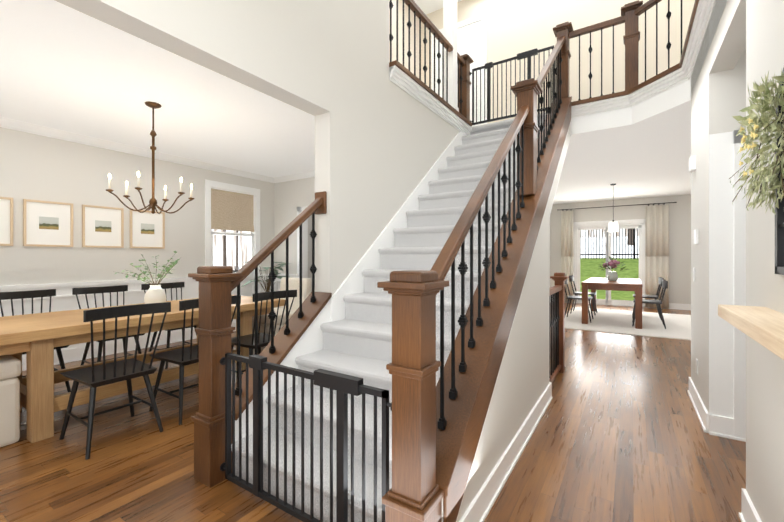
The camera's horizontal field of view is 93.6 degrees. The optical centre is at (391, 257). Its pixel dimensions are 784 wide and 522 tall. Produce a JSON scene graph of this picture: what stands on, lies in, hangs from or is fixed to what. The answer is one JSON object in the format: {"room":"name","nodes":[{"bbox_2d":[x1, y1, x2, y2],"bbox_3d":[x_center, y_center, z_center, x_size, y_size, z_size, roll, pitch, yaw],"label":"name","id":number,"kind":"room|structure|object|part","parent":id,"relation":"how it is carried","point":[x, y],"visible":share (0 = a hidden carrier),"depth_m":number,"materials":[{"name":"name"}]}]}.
{"room":"entrance hall","nodes":[
{"label":"entrance hall","id":0,"kind":"room"},
{"bbox_2d":[0,127,273,285],"bbox_3d":[-3.890,-0.110,4.472,0.140,2.720,6.220,0,0,33],"label":"wall","id":1,"kind":"structure","parent":0,"point":[40,167],"depth_m":4.64,"materials":[{"name":"white paint"}]},
{"bbox_2d":[0,197,12,245],"bbox_3d":[-4.221,-0.379,3.804,0.030,0.520,0.430,0,0,33],"label":"picture frame","id":2,"kind":"object","parent":1,"relation":"attached to","point":[11,199],"depth_m":3.96,"materials":[{"name":"beige wood"}]},
{"bbox_2d":[23,199,72,246],"bbox_3d":[-3.942,-0.380,4.232,0.030,0.520,0.430,0,0,33],"label":"picture frame","id":3,"kind":"object","parent":1,"relation":"attached to","point":[71,224],"depth_m":4.20,"materials":[{"name":"beige wood"}]},
{"bbox_2d":[82,205,123,247],"bbox_3d":[-3.659,-0.380,4.667,0.030,0.520,0.430,0,0,33],"label":"picture frame","id":4,"kind":"object","parent":1,"relation":"attached to","point":[83,206],"depth_m":4.66,"materials":[{"name":"beige wood"}]},
{"bbox_2d":[0,117,273,182],"bbox_3d":[-3.795,-1.427,4.409,0.085,0.085,5.940,0,0,33],"label":"crown molding","id":5,"kind":"structure","parent":1,"relation":"attached to","point":[46,131],"depth_m":4.77,"materials":[{"name":"white wood"}]},
{"bbox_2d":[0,274,275,370],"bbox_3d":[-3.806,0.777,4.418,0.060,0.945,5.940,0,0,33],"label":"wainscoting","id":6,"kind":"structure","parent":1,"relation":"attached to","point":[64,299],"depth_m":4.65,"materials":[{"name":"white wood"}]},
{"bbox_2d":[130,209,164,248],"bbox_3d":[-3.381,-0.380,5.095,0.030,0.520,0.430,0,0,33],"label":"picture frame","id":7,"kind":"object","parent":1,"relation":"attached to","point":[163,213],"depth_m":5.11,"materials":[{"name":"beige wood"}]},
{"bbox_2d":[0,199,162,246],"bbox_3d":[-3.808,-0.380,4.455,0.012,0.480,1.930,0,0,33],"label":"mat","id":8,"kind":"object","parent":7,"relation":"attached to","point":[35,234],"visible":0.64,"depth_m":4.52,"materials":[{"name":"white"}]},
{"bbox_2d":[39,216,58,229],"bbox_3d":[-3.944,-0.390,4.233,0.002,0.140,0.170,0,0,33],"label":"framed art","id":9,"kind":"object","parent":8,"relation":"attached to","point":[53,223],"depth_m":4.23},
{"bbox_2d":[95,220,110,231],"bbox_3d":[-3.660,-0.390,4.669,0.002,0.140,0.170,0,0,33],"label":"framed art","id":10,"kind":"object","parent":8,"relation":"attached to","point":[100,226],"depth_m":4.66},
{"bbox_2d":[141,223,153,233],"bbox_3d":[-3.382,-0.390,5.096,0.002,0.140,0.170,0,0,33],"label":"framed art","id":11,"kind":"object","parent":8,"relation":"attached to","point":[145,228],"depth_m":5.09},
{"bbox_2d":[205,179,260,282],"bbox_3d":[-2.707,-0.386,6.243,0.191,1.670,1.060,0,0,33],"label":"window","id":12,"kind":"structure","parent":1,"relation":"in","point":[254,235],"depth_m":6.21,"materials":[{"name":"white wood"}]},
{"bbox_2d":[211,189,253,231],"bbox_3d":[-2.686,-0.776,6.229,0.030,0.650,0.800,0,0,33],"label":"window blind","id":13,"kind":"object","parent":12,"relation":"attached to","point":[233,211],"visible":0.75,"depth_m":6.21,"materials":[{"name":"beige fabric"}]},
{"bbox_2d":[0,0,314,176],"bbox_3d":[-2.398,-1.628,3.500,3.700,0.318,6.220,0,0,33],"label":"ceiling","id":14,"kind":"structure","parent":0,"point":[63,67],"depth_m":3.39,"materials":[{"name":"white paint"}]},
{"bbox_2d":[106,101,194,213],"bbox_3d":[-2.299,-0.942,3.543,0.700,1.055,0.710,0,0,33],"label":"chandelier","id":15,"kind":"object","parent":14,"relation":"hanging from","point":[152,205],"visible":1,"depth_m":3.53,"materials":[{"name":"brown metal"}]},
{"bbox_2d":[274,177,314,273],"bbox_3d":[-0.681,-0.111,6.011,3.560,2.720,0.140,0,0,33],"label":"wall","id":16,"kind":"structure","parent":0,"point":[290,197],"depth_m":6.70,"materials":[{"name":"white paint"}]},
{"bbox_2d":[276,206,307,307],"bbox_3d":[-0.703,0.179,5.922,3.500,2.140,0.035,0,0,33],"label":"trim","id":17,"kind":"structure","parent":16,"relation":"attached to","point":[299,209],"depth_m":6.57,"materials":[{"name":"white"}]},
{"bbox_2d":[274,170,314,182],"bbox_3d":[-0.705,-1.429,5.891,3.470,0.085,0.085,0,0,33],"label":"crown molding","id":18,"kind":"structure","parent":16,"relation":"attached to","point":[308,174],"depth_m":6.55,"materials":[{"name":"white paint"}]},
{"bbox_2d":[54,0,549,295],"bbox_3d":[0.982,-1.526,5.154,0.160,5.550,12.400,0,0,33],"label":"wall","id":19,"kind":"structure","parent":0,"point":[382,141],"depth_m":2.83,"materials":[{"name":"white paint"}]},
{"bbox_2d":[389,0,698,125],"bbox_3d":[1.399,-1.808,3.504,2.700,0.042,2.590,0,0,33],"label":"trim","id":20,"kind":"structure","parent":19,"relation":"attached to","point":[399,65],"depth_m":3.81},
{"bbox_2d":[389,0,715,134],"bbox_3d":[1.379,-1.726,3.446,2.370,0.123,2.470,0,0,33],"label":"crown molding","id":21,"kind":"structure","parent":19,"relation":"attached to","point":[400,78],"depth_m":3.76,"materials":[{"name":"white wood"}]},
{"bbox_2d":[308,215,311,291],"bbox_3d":[-0.159,-0.112,6.960,3.760,2.720,2.020,0,0,33],"label":"wall beyond the kitchen","id":22,"kind":"structure","parent":0,"point":[309,246],"depth_m":7.79,"materials":[{"name":"white paint"}]},
{"bbox_2d":[0,302,745,521],"bbox_3d":[1.384,1.310,4.895,9.600,0.120,13.200,0,0,33],"label":"floor","id":23,"kind":"structure","parent":0,"point":[619,434],"depth_m":2.28,"materials":[{"name":"brown wood"}]},
{"bbox_2d":[0,289,79,376],"bbox_3d":[-3.302,0.787,3.354,0.547,0.933,0.500,0,0,33],"label":"dining chair","id":24,"kind":"object","parent":23,"relation":"on","point":[32,294],"depth_m":3.49,"materials":[{"name":"black wood"}]},
{"bbox_2d":[72,285,149,297],"bbox_3d":[-2.959,0.787,3.882,0.547,0.933,0.500,0,0,33],"label":"dining chair","id":25,"kind":"object","parent":23,"relation":"on","point":[121,288],"depth_m":4.01,"materials":[{"name":"black wood"}]},
{"bbox_2d":[49,294,175,459],"bbox_3d":[-1.937,0.788,2.566,0.547,0.933,0.500,0,0,33],"label":"dining chair","id":26,"kind":"object","parent":23,"relation":"on","point":[93,377],"depth_m":2.54,"materials":[{"name":"black wood"}]},
{"bbox_2d":[0,295,284,442],"bbox_3d":[-2.317,0.868,3.425,1.000,0.765,2.500,0,0,33],"label":"dining table","id":27,"kind":"object","parent":23,"relation":"on","point":[37,338],"visible":0.54,"depth_m":2.74,"materials":[{"name":"brown wood"}]},
{"bbox_2d":[115,251,179,303],"bbox_3d":[-2.247,0.215,3.453,0.688,0.542,0.590,0,0,33],"label":"vase","id":28,"kind":"object","parent":27,"relation":"on","point":[154,293],"visible":0.92,"depth_m":3.39,"materials":[{"name":"white ceramic"}]},
{"bbox_2d":[141,282,183,293],"bbox_3d":[-2.609,0.787,4.418,0.547,0.933,0.500,0,0,33],"label":"dining chair","id":29,"kind":"object","parent":23,"relation":"on","point":[176,285],"depth_m":4.58,"materials":[{"name":"black wood"}]},
{"bbox_2d":[166,290,243,424],"bbox_3d":[-1.631,0.788,3.036,0.547,0.933,0.500,0,0,33],"label":"dining chair","id":30,"kind":"object","parent":23,"relation":"on","point":[185,356],"depth_m":2.84,"materials":[{"name":"black wood"}]},
{"bbox_2d":[240,262,289,307],"bbox_3d":[-2.067,0.663,6.255,0.721,1.171,0.853,0,0,33],"label":"plant","id":31,"kind":"object","parent":23,"relation":"on","point":[268,281],"visible":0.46,"depth_m":6.27,"materials":[{"name":"green plant"}]},
{"bbox_2d":[244,290,296,371],"bbox_3d":[-1.293,0.787,3.555,0.547,0.933,0.500,0,0,33],"label":"dining chair","id":32,"kind":"object","parent":23,"relation":"on","point":[263,338],"depth_m":3.45,"materials":[{"name":"black wood"}]},
{"bbox_2d":[188,0,681,521],"bbox_3d":[1.008,-0.768,2.982,2.635,4.062,3.878,0,0,33],"label":"staircase","id":33,"kind":"structure","parent":23,"relation":"on","point":[432,314],"depth_m":2.28,"materials":[{"name":"wood"}]},
{"bbox_2d":[220,353,391,521],"bbox_3d":[-0.466,0.866,1.750,1.144,0.712,0.042,0,0,33],"label":"baby gate","id":34,"kind":"object","parent":33,"relation":"attached to","point":[343,385],"visible":0.94,"depth_m":1.71,"materials":[{"name":"black metal"}]},
{"bbox_3d":[0.012,-0.321,3.651,0.176,3.144,3.580,0,0,33],"label":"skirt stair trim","id":35,"kind":"part","parent":33,"relation":"part of","materials":[{"name":"white wood"}]},
{"bbox_3d":[1.054,-1.240,3.007,2.585,2.919,3.650,0,0,33],"label":"handrail oak","id":36,"kind":"part","parent":33,"relation":"part of","materials":[{"name":"brown wood"}]},
{"bbox_2d":[469,45,553,124],"bbox_3d":[1.555,-2.226,4.816,1.124,0.792,0.042,0,0,33],"label":"baby gate","id":37,"kind":"object","parent":33,"relation":"attached to","point":[519,56],"visible":0.71,"depth_m":4.91,"materials":[{"name":"black metal"}]},
{"bbox_3d":[1.156,-0.232,2.885,0.009,2.804,3.505,0,0,33],"label":"stringer bead trim","id":38,"kind":"part","parent":33,"relation":"part of","materials":[{"name":"white"}]},
{"bbox_3d":[0.687,-0.113,3.364,1.298,2.752,3.424,0,0,33],"label":"stair soffit trim","id":39,"kind":"part","parent":33,"relation":"part of","materials":[{"name":"white paint"}]},
{"bbox_2d":[459,382,552,521],"bbox_3d":[0.839,1.182,2.384,0.026,0.140,2.116,0,0,33],"label":"baseboard","id":40,"kind":"structure","parent":23,"relation":"on","point":[482,503],"depth_m":2.07,"materials":[{"name":"white wood"}]},
{"bbox_2d":[565,307,690,340],"bbox_3d":[4.626,1.242,7.200,2.280,0.012,3.000,0,0,33],"label":"rug","id":41,"kind":"object","parent":23,"relation":"on","point":[678,326],"visible":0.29,"depth_m":6.85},
{"bbox_2d":[565,276,593,322],"bbox_3d":[3.653,0.820,7.236,0.513,0.827,0.479,0,0,33],"label":"chair","id":42,"kind":"object","parent":41,"relation":"on","point":[571,278],"depth_m":7.48,"materials":[{"name":"grey"}]},
{"bbox_2d":[572,275,596,315],"bbox_3d":[4.198,0.819,8.074,0.513,0.827,0.479,0,0,33],"label":"chair","id":43,"kind":"object","parent":41,"relation":"on","point":[595,307],"depth_m":8.11,"materials":[{"name":"grey"}]},
{"bbox_2d":[581,277,642,328],"bbox_3d":[4.443,0.852,7.396,0.940,0.768,1.970,0,0,33],"label":"table","id":44,"kind":"object","parent":41,"relation":"on","point":[593,284],"visible":0.96,"depth_m":6.70,"materials":[{"name":"brown wood"}]},
{"bbox_2d":[598,255,627,280],"bbox_3d":[4.329,0.213,7.185,0.568,0.509,0.560,0,0,33],"label":"vase","id":45,"kind":"object","parent":44,"relation":"on","point":[612,276],"visible":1,"depth_m":7.15,"materials":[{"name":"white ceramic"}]},
{"bbox_3d":[4.326,0.378,7.215,0.180,0.180,0.176,0,0,33],"label":"glass","id":46,"kind":"part","parent":45,"relation":"part of","materials":[{"name":"white"}]},
{"bbox_2d":[632,279,667,328],"bbox_3d":[4.617,0.820,6.608,0.513,0.827,0.479,0,0,33],"label":"chair","id":47,"kind":"object","parent":41,"relation":"on","point":[663,283],"depth_m":6.65,"materials":[{"name":"grey wood"}]},
{"bbox_2d":[389,0,418,77],"bbox_3d":[-0.370,-3.051,5.341,0.130,2.500,3.040,0,0,33],"label":"wall","id":48,"kind":"structure","parent":0,"point":[400,2],"depth_m":6.11,"materials":[{"name":"beige paint"}]},
{"bbox_2d":[414,0,460,14],"bbox_3d":[-0.056,-4.374,2.696,8.620,0.150,7.550,0,0,33],"label":"ceiling","id":49,"kind":"structure","parent":0,"point":[427,6],"depth_m":6.29,"materials":[{"name":"white paint"}]},
{"bbox_2d":[443,0,458,111],"bbox_3d":[0.763,-3.050,4.818,0.170,2.500,0.170,0,0,33],"label":"column","id":50,"kind":"structure","parent":0,"point":[450,21],"depth_m":4.76,"materials":[{"name":"white paint"}]},
{"bbox_2d":[421,0,694,123],"bbox_3d":[2.587,-3.051,5.320,5.110,2.500,0.130,0,0,33],"label":"wall","id":51,"kind":"structure","parent":0,"point":[515,28],"depth_m":5.24,"materials":[{"name":"beige paint"}]},
{"bbox_2d":[431,12,486,126],"bbox_3d":[1.110,-2.861,6.176,0.980,2.120,0.045,0,0,33],"label":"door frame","id":52,"kind":"structure","parent":51,"relation":"attached to","point":[472,37],"depth_m":6.01,"materials":[{"name":"white"}]},
{"bbox_2d":[476,0,727,203],"bbox_3d":[4.133,-1.630,5.424,4.830,0.318,8.790,0,0,33],"label":"ceiling","id":53,"kind":"structure","parent":0,"point":[642,149],"depth_m":5.13,"materials":[{"name":"white paint"}]},
{"bbox_2d":[607,184,618,231],"bbox_3d":[4.462,-0.992,7.423,0.204,0.960,0.204,0,0,33],"label":"pendant lamp","id":54,"kind":"object","parent":53,"relation":"hanging from","point":[613,226],"visible":1,"depth_m":7.36,"materials":[{"name":"white metal"}]},
{"bbox_3d":[4.462,-0.607,7.424,0.204,0.190,0.204,0,0,33],"label":"pendant shade","id":55,"kind":"part","parent":54,"relation":"part of","materials":[{"name":"white"}]},
{"bbox_2d":[550,194,690,303],"bbox_3d":[6.375,-0.114,9.126,4.830,2.720,0.140,0,0,33],"label":"wall","id":56,"kind":"structure","parent":0,"point":[680,251],"depth_m":8.90,"materials":[{"name":"white paint"}]},
{"bbox_2d":[573,219,647,307],"bbox_3d":[5.635,0.151,9.584,1.710,2.190,0.140,0,0,33],"label":"sliding glass door","id":57,"kind":"structure","parent":56,"relation":"in","point":[622,224],"depth_m":9.57,"materials":[{"name":"white"}]},
{"bbox_2d":[557,202,676,308],"bbox_3d":[5.650,-0.042,9.433,2.610,2.536,0.133,0,0,33],"label":"curtain","id":58,"kind":"object","parent":56,"relation":"attached to","point":[656,242],"visible":0.96,"depth_m":8.96,"materials":[{"name":"beige fabric"}]},
{"bbox_3d":[5.656,-1.282,9.440,2.610,0.056,0.113,0,0,33],"label":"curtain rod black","id":59,"kind":"part","parent":58,"relation":"part of","materials":[{"name":"black metal"}]},
{"bbox_2d":[648,303,690,309],"bbox_3d":[7.317,1.177,8.416,2.384,0.140,0.026,0,0,33],"label":"baseboard","id":60,"kind":"structure","parent":56,"relation":"attached to","point":[671,305],"depth_m":8.75,"materials":[{"name":"white wood"}]},
{"bbox_2d":[691,0,783,521],"bbox_3d":[1.262,-1.522,0.975,0.130,5.550,5.700,0,0,33],"label":"wall","id":61,"kind":"structure","parent":0,"point":[746,50],"depth_m":1.65,"materials":[{"name":"white paint"}]},
{"bbox_2d":[689,155,695,172],"bbox_3d":[2.611,-0.809,3.200,0.034,0.120,0.140,0,0,33],"label":"door chime","id":62,"kind":"object","parent":61,"relation":"attached to","point":[692,163],"depth_m":3.15,"materials":[{"name":"white plastic"}]},
{"bbox_2d":[694,229,697,243],"bbox_3d":[2.530,-0.169,3.062,0.020,0.120,0.100,0,0,33],"label":"light switch","id":63,"kind":"object","parent":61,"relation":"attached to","point":[696,230],"depth_m":3.02,"materials":[{"name":"white plastic"}]},
{"bbox_2d":[687,377,705,418],"bbox_3d":[2.508,1.181,3.012,0.050,0.140,0.930,0,0,33],"label":"baseboard","id":64,"kind":"structure","parent":61,"relation":"attached to","point":[696,400],"depth_m":3.05,"materials":[{"name":"white wood"}]},
{"bbox_2d":[696,358,697,374],"bbox_3d":[2.538,0.911,3.064,0.007,0.120,0.070,0,0,33],"label":"electrical outlet","id":65,"kind":"object","parent":61,"relation":"attached to","point":[696,358],"depth_m":3.05,"materials":[{"name":"white plastic"}]},
{"bbox_2d":[699,409,745,441],"bbox_3d":[2.748,1.182,2.276,1.256,0.140,0.029,0,0,33],"label":"baseboard","id":66,"kind":"structure","parent":61,"relation":"attached to","point":[716,425],"depth_m":2.57,"materials":[{"name":"white wood"}]},
{"bbox_2d":[709,129,745,438],"bbox_3d":[2.718,0.192,2.296,1.130,2.120,0.020,0,0,33],"label":"door frame","id":67,"kind":"structure","parent":61,"relation":"attached to","point":[727,286],"depth_m":2.56,"materials":[{"name":"white wood"}]},
{"bbox_2d":[739,488,761,521],"bbox_3d":[0.665,1.183,0.202,0.026,0.140,3.750,0,0,33],"label":"baseboard","id":68,"kind":"structure","parent":61,"relation":"attached to","point":[748,513],"depth_m":1.70,"materials":[{"name":"white wood"}]},
{"bbox_2d":[718,304,783,359],"bbox_3d":[0.962,0.228,0.772,0.150,0.050,1.830,0,0,33],"label":"wood shelf","id":69,"kind":"object","parent":61,"relation":"attached to","point":[763,326],"visible":0.98,"depth_m":1.18,"materials":[{"name":"beige wood"}]},
{"bbox_2d":[775,68,783,274],"bbox_3d":[1.288,-0.327,1.150,0.016,0.780,0.500,0,0,33],"label":"arched mirror","id":70,"kind":"object","parent":61,"relation":"attached to","point":[779,241],"visible":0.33,"depth_m":1.34,"materials":[{"name":"black metal"}]},
{"bbox_2d":[729,70,783,214],"bbox_3d":[1.234,-0.410,1.219,0.120,0.594,0.470,0,0,33],"label":"wreath","id":71,"kind":"object","parent":70,"relation":"hanging from","point":[764,120],"visible":1,"depth_m":1.21,"materials":[{"name":"green plant"}]},
{"label":"glass","id":72,"kind":"part","parent":70,"relation":"part of","materials":[{"name":"grey mirror"}]},
{"label":"outside","id":73,"kind":"structure","parent":0,"visible":0},
{"bbox_2d":[580,258,638,300],"bbox_3d":[7.918,0.674,12.001,18.000,1.260,6.360,0,0,33],"label":"grass","id":74,"kind":"structure","parent":73,"point":[589,267],"depth_m":12.93,"materials":[{"name":"green plant"}]},
{"bbox_2d":[580,228,638,258],"bbox_3d":[9.549,-0.698,14.506,16.070,1.680,0.060,0,0,33],"label":"iron fence","id":75,"kind":"object","parent":74,"relation":"on","point":[613,254],"depth_m":14.82,"materials":[{"name":"black"}]},
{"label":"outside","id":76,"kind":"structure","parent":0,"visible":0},
{"bbox_2d":[212,229,249,271],"bbox_3d":[-6.876,-3.255,10.505,5.230,15.000,22.000,0,0,33],"label":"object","id":77,"kind":"structure","parent":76,"point":[232,251],"depth_m":15.16,"materials":[{"name":"white wood"}]},
{"bbox_2d":[581,236,638,257],"bbox_3d":[13.061,-0.662,19.903,24.000,1.500,12.500,0,0,33],"label":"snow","id":78,"kind":"object","parent":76,"point":[583,246],"depth_m":19.20,"materials":[{"name":"white"}]},
{"bbox_2d":[627,229,632,244],"bbox_3d":[12.178,-4.415,20.072,1.966,8.913,0.304,0,0,33],"label":"trunk","id":79,"kind":"object","parent":78,"relation":"on","point":[630,237],"depth_m":19.56,"materials":[{"name":"brown"}]},
{"bbox_2d":[581,228,638,237],"bbox_3d":[16.525,-5.766,25.222,32.000,14.000,0.200,0,0,33],"label":"sky","id":80,"kind":"structure","parent":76,"point":[583,233],"depth_m":26.10,"materials":[{"name":"white"}]}
]}

